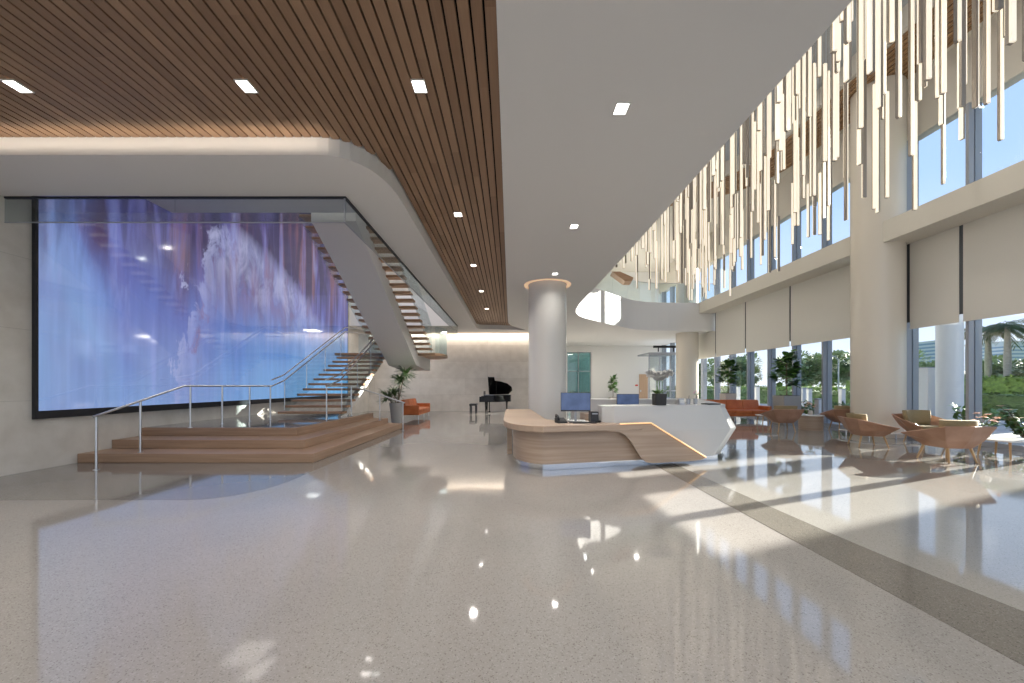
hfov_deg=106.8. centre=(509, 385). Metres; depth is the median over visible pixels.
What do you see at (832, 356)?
street lamp
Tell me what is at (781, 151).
pendant
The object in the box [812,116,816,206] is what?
pendant
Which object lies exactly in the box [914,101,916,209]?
diffuser
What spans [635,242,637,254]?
pendant
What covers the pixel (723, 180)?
diffuser
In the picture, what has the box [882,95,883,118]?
diffuser
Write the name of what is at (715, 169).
pendant
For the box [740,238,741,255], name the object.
diffuser
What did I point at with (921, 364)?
broadleaf tree
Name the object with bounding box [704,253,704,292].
pendant
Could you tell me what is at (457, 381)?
wall
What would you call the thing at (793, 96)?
pendant
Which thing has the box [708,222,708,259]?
diffuser
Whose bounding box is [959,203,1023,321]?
roller shade
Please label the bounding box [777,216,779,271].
pendant
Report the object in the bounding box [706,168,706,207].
pendant
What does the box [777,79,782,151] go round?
pendant
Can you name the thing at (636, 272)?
pendant
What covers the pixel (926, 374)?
post
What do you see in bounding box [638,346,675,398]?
shelf
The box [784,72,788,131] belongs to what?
pendant
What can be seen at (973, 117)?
window
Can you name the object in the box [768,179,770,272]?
pendant
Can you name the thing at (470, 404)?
piano bench
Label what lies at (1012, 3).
diffuser
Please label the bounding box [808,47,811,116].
diffuser
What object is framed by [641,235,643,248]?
pendant
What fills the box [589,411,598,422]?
computer tower
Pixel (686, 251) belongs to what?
pendant
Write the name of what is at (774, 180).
diffuser
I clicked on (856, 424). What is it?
lounge chair
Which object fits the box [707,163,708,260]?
pendant
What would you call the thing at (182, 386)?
handrail
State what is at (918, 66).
pendant
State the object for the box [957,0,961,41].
diffuser
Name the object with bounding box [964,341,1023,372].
office building
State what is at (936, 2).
pendant
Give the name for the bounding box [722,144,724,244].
pendant
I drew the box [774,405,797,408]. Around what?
cushion
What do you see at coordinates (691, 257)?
pendant
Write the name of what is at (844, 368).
broadleaf tree
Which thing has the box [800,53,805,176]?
pendant
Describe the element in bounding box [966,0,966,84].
pendant
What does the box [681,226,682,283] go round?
pendant
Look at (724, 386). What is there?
hedge
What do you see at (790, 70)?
pendant
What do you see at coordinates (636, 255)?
pendant
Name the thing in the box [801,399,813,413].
shrub
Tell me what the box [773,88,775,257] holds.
pendant
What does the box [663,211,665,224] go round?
pendant
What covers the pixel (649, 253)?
pendant
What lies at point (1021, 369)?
broadleaf tree
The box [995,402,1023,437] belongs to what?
shrub
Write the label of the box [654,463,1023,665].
floor strip
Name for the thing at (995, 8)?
diffuser
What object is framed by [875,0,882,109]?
pendant
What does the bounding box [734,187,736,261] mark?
pendant
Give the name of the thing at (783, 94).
diffuser
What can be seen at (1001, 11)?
diffuser
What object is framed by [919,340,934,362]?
office building
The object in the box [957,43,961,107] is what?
diffuser
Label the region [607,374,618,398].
potted tree
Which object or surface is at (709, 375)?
broadleaf tree
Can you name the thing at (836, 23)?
diffuser
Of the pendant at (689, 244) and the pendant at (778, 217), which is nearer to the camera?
the pendant at (778, 217)
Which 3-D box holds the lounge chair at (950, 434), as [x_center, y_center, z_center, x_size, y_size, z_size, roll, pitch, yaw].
[8.448,1.041,7.290,1.078,0.815,0.817,0,0,2]
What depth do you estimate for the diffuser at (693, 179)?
7.72 m
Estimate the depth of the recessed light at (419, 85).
4.13 m
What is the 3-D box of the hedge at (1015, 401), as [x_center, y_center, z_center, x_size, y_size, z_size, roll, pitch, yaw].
[22.023,0.813,40.021,1.351,1.274,70.239,0,0,0]
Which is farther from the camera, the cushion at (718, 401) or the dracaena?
the cushion at (718, 401)
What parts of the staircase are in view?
handrail, handrail, handrail, handrail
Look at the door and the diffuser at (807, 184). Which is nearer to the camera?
the diffuser at (807, 184)
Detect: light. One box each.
[0,79,34,92]
[233,79,258,92]
[410,79,427,92]
[453,212,462,216]
[524,279,570,288]
[569,224,578,228]
[612,102,630,114]
[620,422,705,457]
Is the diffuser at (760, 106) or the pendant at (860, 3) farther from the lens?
the diffuser at (760, 106)
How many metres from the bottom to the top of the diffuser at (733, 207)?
2.800 m
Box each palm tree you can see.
[964,323,1022,376]
[982,318,1023,377]
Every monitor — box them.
[561,392,590,422]
[617,394,638,404]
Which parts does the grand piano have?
lid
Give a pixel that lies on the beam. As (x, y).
(1003, 189)
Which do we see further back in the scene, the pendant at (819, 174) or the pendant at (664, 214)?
the pendant at (664, 214)
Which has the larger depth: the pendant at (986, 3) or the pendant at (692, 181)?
the pendant at (692, 181)
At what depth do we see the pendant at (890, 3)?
5.17 m
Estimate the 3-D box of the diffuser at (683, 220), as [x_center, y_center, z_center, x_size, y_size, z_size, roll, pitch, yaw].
[5.070,-4.121,11.043,0.048,1.400,0.022,0,0,0]
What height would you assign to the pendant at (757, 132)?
5.226 m
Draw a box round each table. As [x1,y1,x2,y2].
[755,414,768,424]
[798,414,824,430]
[839,429,904,438]
[977,436,1023,459]
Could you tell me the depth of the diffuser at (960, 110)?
6.31 m
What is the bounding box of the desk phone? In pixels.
[555,414,567,422]
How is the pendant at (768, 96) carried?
hanging from the ceiling at (904, 2)
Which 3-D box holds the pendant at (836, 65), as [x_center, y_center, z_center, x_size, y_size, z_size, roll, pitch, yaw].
[4.790,-6.923,5.563,0.054,4.655,0.050,0,0,-30]
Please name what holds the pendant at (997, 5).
hanging from the ceiling at (904, 2)
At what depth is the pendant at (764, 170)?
9.17 m
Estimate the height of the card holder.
0.120 m
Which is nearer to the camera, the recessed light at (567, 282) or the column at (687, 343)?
the recessed light at (567, 282)
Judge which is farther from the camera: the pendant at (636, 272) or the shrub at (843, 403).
the shrub at (843, 403)
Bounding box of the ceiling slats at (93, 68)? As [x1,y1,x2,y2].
[0,0,509,324]
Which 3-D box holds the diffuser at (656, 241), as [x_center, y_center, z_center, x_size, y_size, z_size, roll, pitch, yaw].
[4.998,-4.136,12.973,0.048,1.600,0.022,0,0,0]
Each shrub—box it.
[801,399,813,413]
[833,400,849,405]
[947,403,1003,426]
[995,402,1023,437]
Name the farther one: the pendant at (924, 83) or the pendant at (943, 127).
the pendant at (943, 127)
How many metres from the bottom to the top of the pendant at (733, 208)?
5.698 m
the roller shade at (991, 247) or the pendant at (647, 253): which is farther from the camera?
the pendant at (647, 253)
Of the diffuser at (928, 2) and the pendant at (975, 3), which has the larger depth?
the pendant at (975, 3)
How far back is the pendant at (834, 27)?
3.99 m
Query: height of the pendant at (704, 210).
4.042 m
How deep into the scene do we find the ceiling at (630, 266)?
17.73 m
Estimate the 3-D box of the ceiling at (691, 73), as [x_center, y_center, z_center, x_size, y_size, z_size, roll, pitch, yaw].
[1.650,-3.600,10.000,19.600,1.100,38.000,0,0,0]
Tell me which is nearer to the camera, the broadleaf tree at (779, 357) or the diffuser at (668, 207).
the diffuser at (668, 207)
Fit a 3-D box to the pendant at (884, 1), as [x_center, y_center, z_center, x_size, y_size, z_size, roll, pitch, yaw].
[5.038,-6.594,5.131,0.054,5.312,0.050,0,0,-30]
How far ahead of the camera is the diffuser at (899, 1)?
4.97 m
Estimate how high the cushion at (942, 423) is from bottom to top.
0.382 m
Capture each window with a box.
[567,352,590,392]
[610,102,981,302]
[662,319,1023,451]
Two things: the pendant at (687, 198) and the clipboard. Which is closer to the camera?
the clipboard
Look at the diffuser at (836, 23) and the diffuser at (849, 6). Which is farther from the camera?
the diffuser at (849, 6)
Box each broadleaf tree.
[699,362,713,385]
[707,358,727,385]
[721,354,760,385]
[727,353,763,386]
[776,355,814,384]
[789,350,836,386]
[813,350,848,386]
[818,351,849,386]
[919,349,931,361]
[919,360,964,369]
[964,355,1019,377]
[998,358,1023,376]
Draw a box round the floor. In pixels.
[0,411,1023,682]
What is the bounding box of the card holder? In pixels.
[678,398,684,404]
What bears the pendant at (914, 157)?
hanging from the ceiling at (904, 2)
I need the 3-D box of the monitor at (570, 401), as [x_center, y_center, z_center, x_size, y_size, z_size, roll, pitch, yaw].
[1.201,0.392,6.960,0.540,0.545,0.180,0,0,4]
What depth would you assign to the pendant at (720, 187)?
10.73 m
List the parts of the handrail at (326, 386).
post, post, rail, post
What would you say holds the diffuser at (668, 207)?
attached to the pendant at (668, 208)
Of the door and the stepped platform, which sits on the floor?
the stepped platform
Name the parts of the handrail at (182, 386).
post, post, rail, post, post, post, post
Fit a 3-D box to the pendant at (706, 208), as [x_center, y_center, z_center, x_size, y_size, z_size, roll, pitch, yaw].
[6.292,-6.378,12.186,0.054,5.744,0.050,0,0,29]
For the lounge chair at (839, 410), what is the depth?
12.06 m
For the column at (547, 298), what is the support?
on the floor
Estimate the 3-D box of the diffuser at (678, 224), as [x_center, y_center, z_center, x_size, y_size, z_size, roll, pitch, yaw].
[5.823,-4.602,13.127,0.048,2.000,0.022,0,0,0]
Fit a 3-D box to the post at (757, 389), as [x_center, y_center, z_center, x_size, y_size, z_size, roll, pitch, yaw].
[14.300,0.750,22.000,0.240,1.440,0.240,0,0,0]
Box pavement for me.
[667,397,1023,444]
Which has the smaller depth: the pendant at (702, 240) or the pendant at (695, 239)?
the pendant at (702, 240)
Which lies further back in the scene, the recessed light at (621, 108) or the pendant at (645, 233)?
the pendant at (645, 233)
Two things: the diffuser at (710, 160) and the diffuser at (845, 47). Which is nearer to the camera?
the diffuser at (845, 47)
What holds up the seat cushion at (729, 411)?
on the sofa at (734, 408)
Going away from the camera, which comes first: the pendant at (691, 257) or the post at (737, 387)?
the pendant at (691, 257)
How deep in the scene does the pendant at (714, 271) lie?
12.15 m
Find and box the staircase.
[271,213,447,416]
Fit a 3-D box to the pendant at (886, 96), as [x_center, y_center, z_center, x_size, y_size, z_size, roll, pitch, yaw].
[7.151,-6.412,7.214,0.054,5.677,0.050,0,0,0]
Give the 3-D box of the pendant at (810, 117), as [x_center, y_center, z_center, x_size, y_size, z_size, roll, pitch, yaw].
[6.720,-6.741,8.483,0.054,5.019,0.050,0,0,29]
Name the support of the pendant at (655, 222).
hanging from the ceiling at (904, 2)
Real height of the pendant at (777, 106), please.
5.880 m
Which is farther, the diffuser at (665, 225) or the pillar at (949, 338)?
the pillar at (949, 338)
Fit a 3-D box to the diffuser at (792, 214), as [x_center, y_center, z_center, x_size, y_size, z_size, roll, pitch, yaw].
[7.465,-4.555,10.041,0.048,1.600,0.022,0,0,29]
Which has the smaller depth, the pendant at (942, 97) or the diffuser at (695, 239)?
the pendant at (942, 97)
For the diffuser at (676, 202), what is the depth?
10.73 m
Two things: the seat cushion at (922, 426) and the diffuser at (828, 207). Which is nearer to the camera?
the diffuser at (828, 207)
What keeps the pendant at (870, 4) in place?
hanging from the ceiling at (904, 2)
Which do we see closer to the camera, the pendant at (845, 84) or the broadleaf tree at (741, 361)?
the pendant at (845, 84)
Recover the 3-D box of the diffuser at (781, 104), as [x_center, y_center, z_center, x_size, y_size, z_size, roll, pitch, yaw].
[4.284,-4.733,6.012,0.048,2.000,0.022,0,0,0]
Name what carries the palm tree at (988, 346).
on the lawn
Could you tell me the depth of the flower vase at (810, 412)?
12.51 m
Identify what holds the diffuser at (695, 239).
attached to the pendant at (695, 239)
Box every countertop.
[503,409,641,432]
[571,399,735,455]
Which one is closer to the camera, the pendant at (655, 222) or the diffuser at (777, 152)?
the diffuser at (777, 152)
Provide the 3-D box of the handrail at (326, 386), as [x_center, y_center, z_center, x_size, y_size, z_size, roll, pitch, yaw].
[-4.547,0.715,11.623,0.869,1.471,2.607,0,0,38]
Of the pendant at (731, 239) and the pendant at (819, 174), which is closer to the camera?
the pendant at (819, 174)
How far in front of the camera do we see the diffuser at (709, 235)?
15.04 m
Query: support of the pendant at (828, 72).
hanging from the ceiling at (904, 2)
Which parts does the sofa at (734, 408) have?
seat frame, arm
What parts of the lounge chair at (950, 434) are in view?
leg, leg, leg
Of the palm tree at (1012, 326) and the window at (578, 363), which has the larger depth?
the window at (578, 363)
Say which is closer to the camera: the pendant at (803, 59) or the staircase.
the pendant at (803, 59)
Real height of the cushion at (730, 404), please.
0.440 m
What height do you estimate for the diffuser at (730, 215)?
2.000 m
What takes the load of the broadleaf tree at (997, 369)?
on the lawn
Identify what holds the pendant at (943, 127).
hanging from the ceiling at (904, 2)
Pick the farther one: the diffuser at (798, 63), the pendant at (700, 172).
the pendant at (700, 172)
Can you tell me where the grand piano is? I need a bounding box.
[479,377,511,413]
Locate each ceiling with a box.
[0,0,851,345]
[146,199,698,310]
[359,0,507,322]
[610,0,996,271]
[711,0,907,166]
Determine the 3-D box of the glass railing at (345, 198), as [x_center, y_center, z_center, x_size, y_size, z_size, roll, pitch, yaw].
[-5.390,-2.840,12.700,5.500,0.420,13.180,0,0,0]
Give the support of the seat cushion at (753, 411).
on the sofa at (734, 408)
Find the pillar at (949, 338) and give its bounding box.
[935,314,963,419]
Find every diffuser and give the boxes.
[647,230,648,263]
[656,241,656,287]
[665,225,665,281]
[667,207,668,271]
[676,202,677,263]
[678,224,678,281]
[680,193,681,232]
[683,220,683,267]
[685,187,686,238]
[691,210,691,242]
[692,179,693,209]
[695,239,695,279]
[702,239,703,286]
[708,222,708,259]
[709,235,709,290]
[710,160,710,221]
[714,171,715,259]
[717,151,718,187]
[721,145,723,180]
[722,180,723,244]
[730,215,731,252]
[732,207,733,238]
[733,239,734,265]
[734,194,735,261]
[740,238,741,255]
[751,212,751,257]
[752,112,753,210]
[758,103,761,129]
[759,129,761,170]
[764,156,765,239]
[768,211,768,263]
[774,180,775,256]
[777,80,781,101]
[777,152,778,182]
[777,216,778,271]
[779,79,782,149]
[783,94,784,168]
[786,72,788,130]
[791,183,793,243]
[796,60,799,94]
[797,137,798,225]
[802,53,805,174]
[803,175,804,197]
[807,184,808,236]
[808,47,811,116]
[810,117,810,195]
[813,63,815,195]
[823,63,826,160]
[823,162,824,217]
[827,205,829,240]
[828,71,829,204]
[833,16,838,50]
[833,54,836,159]
[836,23,840,60]
[843,43,848,82]
[847,3,850,42]
[847,83,847,219]
[857,129,860,164]
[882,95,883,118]
[886,91,888,196]
[898,0,901,117]
[911,0,914,155]
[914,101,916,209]
[919,64,921,99]
[926,0,931,78]
[939,95,942,125]
[943,93,945,183]
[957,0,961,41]
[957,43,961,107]
[958,107,962,139]
[976,0,978,107]
[986,0,990,103]
[992,0,998,11]
[1000,8,1003,139]
[1009,0,1016,42]
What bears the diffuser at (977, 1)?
attached to the pendant at (975, 3)
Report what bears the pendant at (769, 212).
hanging from the ceiling at (904, 2)
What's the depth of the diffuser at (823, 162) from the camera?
8.20 m
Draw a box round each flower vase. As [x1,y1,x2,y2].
[804,403,814,414]
[972,412,1000,437]
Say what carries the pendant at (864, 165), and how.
hanging from the ceiling at (904, 2)
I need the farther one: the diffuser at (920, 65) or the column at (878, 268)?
the column at (878, 268)
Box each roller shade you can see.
[699,331,714,358]
[715,302,744,356]
[745,287,788,351]
[789,265,849,345]
[907,226,959,328]
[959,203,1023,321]
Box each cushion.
[402,399,408,404]
[710,400,726,408]
[726,400,742,409]
[726,409,734,413]
[728,409,751,413]
[742,400,758,409]
[744,409,767,413]
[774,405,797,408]
[834,405,849,408]
[846,413,867,420]
[902,410,930,424]
[912,424,938,429]
[939,420,979,426]
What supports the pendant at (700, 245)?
hanging from the ceiling at (904, 2)
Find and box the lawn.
[675,387,1023,421]
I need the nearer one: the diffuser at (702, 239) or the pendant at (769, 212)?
the pendant at (769, 212)
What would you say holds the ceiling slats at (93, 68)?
attached to the ceiling at (691, 73)
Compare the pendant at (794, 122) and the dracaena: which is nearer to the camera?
the pendant at (794, 122)
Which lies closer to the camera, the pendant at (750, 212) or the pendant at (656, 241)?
the pendant at (750, 212)
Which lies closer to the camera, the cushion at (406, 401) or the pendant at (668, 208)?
the pendant at (668, 208)
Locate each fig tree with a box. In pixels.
[714,358,741,418]
[767,349,804,424]
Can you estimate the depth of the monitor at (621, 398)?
9.98 m
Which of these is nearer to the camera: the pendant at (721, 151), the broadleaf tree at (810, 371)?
the pendant at (721, 151)
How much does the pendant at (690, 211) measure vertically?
5.761 m
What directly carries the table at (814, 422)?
on the floor
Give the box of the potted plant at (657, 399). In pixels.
[646,369,673,404]
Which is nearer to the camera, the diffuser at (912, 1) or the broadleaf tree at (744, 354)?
the diffuser at (912, 1)
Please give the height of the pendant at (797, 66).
5.159 m
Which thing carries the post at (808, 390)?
on the pavement
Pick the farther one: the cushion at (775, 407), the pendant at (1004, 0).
the cushion at (775, 407)
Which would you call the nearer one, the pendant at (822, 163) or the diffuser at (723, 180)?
the pendant at (822, 163)
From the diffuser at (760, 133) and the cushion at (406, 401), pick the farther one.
the cushion at (406, 401)
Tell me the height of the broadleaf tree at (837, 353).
6.577 m
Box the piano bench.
[469,403,477,413]
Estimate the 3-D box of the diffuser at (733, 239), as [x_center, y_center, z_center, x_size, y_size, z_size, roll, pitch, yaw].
[6.338,-4.207,10.751,0.048,1.600,0.022,0,0,-23]
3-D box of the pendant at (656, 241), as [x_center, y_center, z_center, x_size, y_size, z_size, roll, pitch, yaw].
[4.998,-6.291,12.986,0.054,5.918,0.050,0,0,0]
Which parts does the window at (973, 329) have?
sill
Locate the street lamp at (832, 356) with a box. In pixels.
[832,356,838,388]
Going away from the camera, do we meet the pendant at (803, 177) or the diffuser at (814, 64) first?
the diffuser at (814, 64)
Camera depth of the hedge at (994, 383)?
23.21 m
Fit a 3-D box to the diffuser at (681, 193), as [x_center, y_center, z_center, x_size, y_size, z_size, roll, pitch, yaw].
[4.544,-5.179,10.115,0.048,2.200,0.022,0,0,-23]
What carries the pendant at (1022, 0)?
hanging from the ceiling at (904, 2)
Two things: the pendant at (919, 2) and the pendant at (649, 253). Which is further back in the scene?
the pendant at (649, 253)
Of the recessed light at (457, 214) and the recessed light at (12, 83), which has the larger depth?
the recessed light at (457, 214)
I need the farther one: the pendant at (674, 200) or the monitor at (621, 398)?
the monitor at (621, 398)
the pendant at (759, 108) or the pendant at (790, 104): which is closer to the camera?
the pendant at (759, 108)
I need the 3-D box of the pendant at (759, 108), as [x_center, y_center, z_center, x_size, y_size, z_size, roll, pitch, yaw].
[3.774,-6.561,5.758,0.054,5.377,0.050,0,0,0]
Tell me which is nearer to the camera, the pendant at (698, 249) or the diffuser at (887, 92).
the diffuser at (887, 92)
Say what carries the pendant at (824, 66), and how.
hanging from the ceiling at (904, 2)
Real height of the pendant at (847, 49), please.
5.721 m
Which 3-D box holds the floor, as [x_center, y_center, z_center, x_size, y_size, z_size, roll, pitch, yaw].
[1.675,1.599,10.150,20.250,0.302,38.300,0,0,0]
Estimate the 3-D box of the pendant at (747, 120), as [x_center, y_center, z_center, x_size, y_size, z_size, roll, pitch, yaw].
[4.691,-6.685,7.514,0.054,5.131,0.050,0,0,0]
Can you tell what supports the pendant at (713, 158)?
hanging from the ceiling at (904, 2)
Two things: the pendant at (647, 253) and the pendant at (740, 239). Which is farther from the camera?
the pendant at (647, 253)
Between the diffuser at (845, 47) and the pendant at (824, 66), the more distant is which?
the pendant at (824, 66)
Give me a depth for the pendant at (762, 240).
10.46 m
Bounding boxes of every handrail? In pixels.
[92,385,271,470]
[325,385,404,430]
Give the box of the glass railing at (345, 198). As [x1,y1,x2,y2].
[4,196,457,327]
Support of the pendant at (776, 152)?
hanging from the ceiling at (904, 2)
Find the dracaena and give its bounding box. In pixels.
[377,365,417,422]
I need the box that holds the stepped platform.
[77,413,401,462]
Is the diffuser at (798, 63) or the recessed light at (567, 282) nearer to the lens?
the diffuser at (798, 63)
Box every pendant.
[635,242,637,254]
[636,255,637,271]
[636,272,637,287]
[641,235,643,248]
[645,233,646,266]
[646,230,648,264]
[646,231,647,251]
[649,227,650,252]
[649,253,650,278]
[654,222,655,258]
[655,241,656,288]
[661,214,662,279]
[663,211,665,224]
[665,209,666,281]
[667,206,669,271]
[673,200,674,240]
[673,240,674,258]
[675,199,677,263]
[677,224,678,281]
[679,193,681,233]
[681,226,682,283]
[682,190,683,225]
[683,219,685,267]
[684,187,686,238]
[684,268,685,285]
[686,251,687,297]
[687,198,688,272]
[689,184,691,243]
[689,244,689,299]
[690,179,693,209]
[691,257,692,300]
[692,209,693,275]
[694,177,695,231]
[694,215,694,273]
[695,239,696,279]
[697,172,699,248]
[698,249,699,280]
[699,245,700,268]
[700,172,700,244]
[701,170,702,239]
[701,239,703,287]
[702,166,705,209]
[704,210,704,245]
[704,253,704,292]
[705,208,706,276]
[705,277,706,298]
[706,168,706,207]
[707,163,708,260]
[708,160,710,221]
[708,235,709,290]
[712,156,714,176]
[713,171,715,259]
[713,268,715,279]
[715,169,716,255]
[717,151,719,187]
[719,145,723,181]
[719,187,720,244]
[720,182,721,213]
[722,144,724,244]
[723,255,724,270]
[723,271,724,287]
[729,208,730,295]
[730,136,731,214]
[730,145,733,207]
[730,215,732,253]
[732,132,735,194]
[732,195,734,238]
[732,239,734,265]
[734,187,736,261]
[737,193,737,247]
[739,125,742,237]
[739,238,741,256]
[741,237,742,269]
[742,121,745,164]
[745,117,748,177]
[747,178,748,238]
[750,112,753,211]
[750,212,751,257]
[754,122,755,189]
[756,103,761,131]
[757,132,758,222]
[759,100,763,170]
[760,184,761,264]
[761,171,763,255]
[763,99,765,239]
[766,156,766,215]
[767,94,769,210]
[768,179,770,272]
[768,210,770,263]
[770,93,770,157]
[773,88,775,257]
[775,80,781,103]
[775,104,779,141]
[775,142,778,183]
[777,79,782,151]
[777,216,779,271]
[780,151,781,170]
[782,94,784,169]
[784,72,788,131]
[789,70,790,104]
[789,104,790,129]
[791,123,793,244]
[792,67,795,122]
[793,120,796,212]
[794,60,799,95]
[796,96,797,150]
[796,137,798,225]
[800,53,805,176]
[801,175,804,198]
[806,47,811,117]
[807,118,809,237]
[809,117,811,196]
[811,44,815,195]
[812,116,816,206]
[813,43,815,234]
[817,36,820,77]
[818,173,820,234]
[821,135,824,218]
[822,32,826,161]
[826,71,829,205]
[827,29,827,70]
[827,177,830,240]
[830,16,838,53]
[830,147,831,214]
[831,54,836,161]
[834,23,840,62]
[834,62,839,73]
[837,72,838,157]
[839,12,842,22]
[843,1,851,82]
[843,3,850,44]
[843,85,843,177]
[844,83,847,220]
[857,0,863,128]
[857,128,862,165]
[862,59,866,197]
[864,0,865,59]
[866,0,874,74]
[872,84,875,209]
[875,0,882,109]
[875,109,879,212]
[880,95,883,119]
[883,0,885,94]
[884,0,888,197]
[887,0,894,43]
[895,0,901,118]
[908,0,914,156]
[912,101,916,210]
[916,5,921,101]
[917,0,922,63]
[922,63,927,88]
[923,0,931,80]
[934,0,939,99]
[939,0,946,94]
[939,94,944,125]
[941,93,945,184]
[953,0,961,43]
[957,0,965,107]
[958,107,964,140]
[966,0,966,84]
[972,0,978,108]
[983,0,990,105]
[992,0,1003,11]
[997,8,1003,141]
[1003,0,1004,37]
[1005,0,1016,45]
[1022,0,1023,61]
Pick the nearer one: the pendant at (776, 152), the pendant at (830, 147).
the pendant at (776, 152)
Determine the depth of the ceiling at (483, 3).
4.66 m
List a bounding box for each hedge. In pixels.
[666,385,842,390]
[666,388,1023,419]
[845,374,1023,393]
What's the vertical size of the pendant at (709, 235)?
5.481 m
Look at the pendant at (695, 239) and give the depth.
14.97 m
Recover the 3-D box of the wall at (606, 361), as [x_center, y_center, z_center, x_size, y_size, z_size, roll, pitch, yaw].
[6.900,-3.900,29.150,9.800,10.700,0.300,0,0,0]
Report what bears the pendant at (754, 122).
hanging from the ceiling at (904, 2)
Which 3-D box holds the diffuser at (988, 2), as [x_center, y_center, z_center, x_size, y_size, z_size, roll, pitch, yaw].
[6.209,-4.774,4.930,0.048,2.200,0.022,0,0,-23]
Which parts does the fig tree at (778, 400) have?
pot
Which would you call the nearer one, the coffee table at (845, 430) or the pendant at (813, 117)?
the pendant at (813, 117)
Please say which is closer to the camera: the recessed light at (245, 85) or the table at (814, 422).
the recessed light at (245, 85)
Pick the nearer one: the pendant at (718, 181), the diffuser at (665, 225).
the pendant at (718, 181)
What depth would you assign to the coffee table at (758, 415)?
14.31 m
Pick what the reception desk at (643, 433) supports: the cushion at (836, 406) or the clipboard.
the clipboard
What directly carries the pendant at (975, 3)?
hanging from the ceiling at (904, 2)
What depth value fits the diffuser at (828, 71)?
7.94 m
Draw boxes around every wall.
[0,195,368,476]
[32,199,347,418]
[369,233,528,410]
[566,272,661,398]
[659,0,1023,293]
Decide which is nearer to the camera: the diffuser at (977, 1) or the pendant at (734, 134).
the diffuser at (977, 1)
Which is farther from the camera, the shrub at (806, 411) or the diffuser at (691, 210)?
the shrub at (806, 411)
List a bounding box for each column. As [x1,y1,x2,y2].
[529,280,565,419]
[676,233,698,302]
[676,332,698,398]
[850,75,906,437]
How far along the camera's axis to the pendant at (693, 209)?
12.44 m
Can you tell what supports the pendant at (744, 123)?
hanging from the ceiling at (904, 2)
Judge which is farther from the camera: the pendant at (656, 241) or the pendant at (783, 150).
the pendant at (656, 241)
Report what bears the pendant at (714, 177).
hanging from the ceiling at (904, 2)
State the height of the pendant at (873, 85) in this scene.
5.827 m
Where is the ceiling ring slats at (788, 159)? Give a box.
[670,0,993,205]
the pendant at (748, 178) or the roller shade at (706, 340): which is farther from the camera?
the roller shade at (706, 340)
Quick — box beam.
[699,160,1023,312]
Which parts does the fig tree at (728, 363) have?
pot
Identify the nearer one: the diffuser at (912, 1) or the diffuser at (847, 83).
the diffuser at (912, 1)
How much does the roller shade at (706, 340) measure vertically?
1.449 m
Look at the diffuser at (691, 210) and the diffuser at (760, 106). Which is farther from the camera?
the diffuser at (691, 210)
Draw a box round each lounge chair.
[761,405,804,431]
[820,405,849,431]
[837,413,899,448]
[891,410,945,444]
[901,420,996,463]
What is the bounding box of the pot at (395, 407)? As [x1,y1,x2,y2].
[389,402,401,422]
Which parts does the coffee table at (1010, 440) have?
leg, leg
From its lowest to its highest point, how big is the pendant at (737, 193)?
5.228 m
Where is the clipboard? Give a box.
[701,403,720,404]
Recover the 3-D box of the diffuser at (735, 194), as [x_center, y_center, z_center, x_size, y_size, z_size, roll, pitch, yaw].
[6.084,-4.358,10.279,0.022,2.000,0.048,0,0,0]
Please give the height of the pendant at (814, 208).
5.568 m
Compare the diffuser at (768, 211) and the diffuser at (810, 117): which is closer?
the diffuser at (810, 117)
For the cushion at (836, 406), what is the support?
on the lounge chair at (839, 410)
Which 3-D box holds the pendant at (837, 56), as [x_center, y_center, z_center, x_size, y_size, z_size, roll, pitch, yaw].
[4.558,-6.881,5.285,0.054,4.738,0.050,0,0,0]
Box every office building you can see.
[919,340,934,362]
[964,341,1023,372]
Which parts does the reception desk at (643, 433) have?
panel, panel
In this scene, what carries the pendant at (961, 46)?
hanging from the ceiling at (904, 2)
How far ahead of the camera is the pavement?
12.28 m
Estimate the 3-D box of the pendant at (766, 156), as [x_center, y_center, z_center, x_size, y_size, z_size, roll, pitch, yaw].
[6.833,-6.899,10.184,0.050,4.702,0.054,0,0,0]
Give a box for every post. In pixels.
[736,386,740,399]
[755,387,759,404]
[801,388,805,413]
[806,388,812,409]
[813,398,820,414]
[838,389,845,404]
[919,367,934,415]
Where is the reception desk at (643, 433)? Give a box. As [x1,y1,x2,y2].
[503,399,735,469]
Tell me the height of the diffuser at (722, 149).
2.800 m
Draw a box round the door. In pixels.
[639,374,647,398]
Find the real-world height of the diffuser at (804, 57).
2.200 m
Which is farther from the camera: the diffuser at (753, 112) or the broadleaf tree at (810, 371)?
the broadleaf tree at (810, 371)
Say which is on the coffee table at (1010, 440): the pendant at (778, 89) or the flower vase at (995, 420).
the flower vase at (995, 420)
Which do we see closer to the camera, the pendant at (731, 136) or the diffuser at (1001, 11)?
the diffuser at (1001, 11)
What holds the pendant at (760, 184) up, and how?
hanging from the ceiling at (904, 2)
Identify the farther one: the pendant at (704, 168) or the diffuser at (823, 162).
the diffuser at (823, 162)
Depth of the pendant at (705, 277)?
14.86 m
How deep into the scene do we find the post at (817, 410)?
14.55 m
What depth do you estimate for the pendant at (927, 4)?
4.58 m
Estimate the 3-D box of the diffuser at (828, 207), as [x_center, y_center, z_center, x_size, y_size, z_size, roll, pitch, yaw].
[7.130,-3.963,8.513,0.022,1.400,0.048,0,0,0]
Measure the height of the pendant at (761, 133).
5.401 m
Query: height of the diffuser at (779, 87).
1.400 m
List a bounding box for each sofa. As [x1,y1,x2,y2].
[401,398,429,419]
[707,400,771,420]
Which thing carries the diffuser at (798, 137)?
attached to the pendant at (797, 213)
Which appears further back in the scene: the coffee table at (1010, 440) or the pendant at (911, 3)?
the coffee table at (1010, 440)

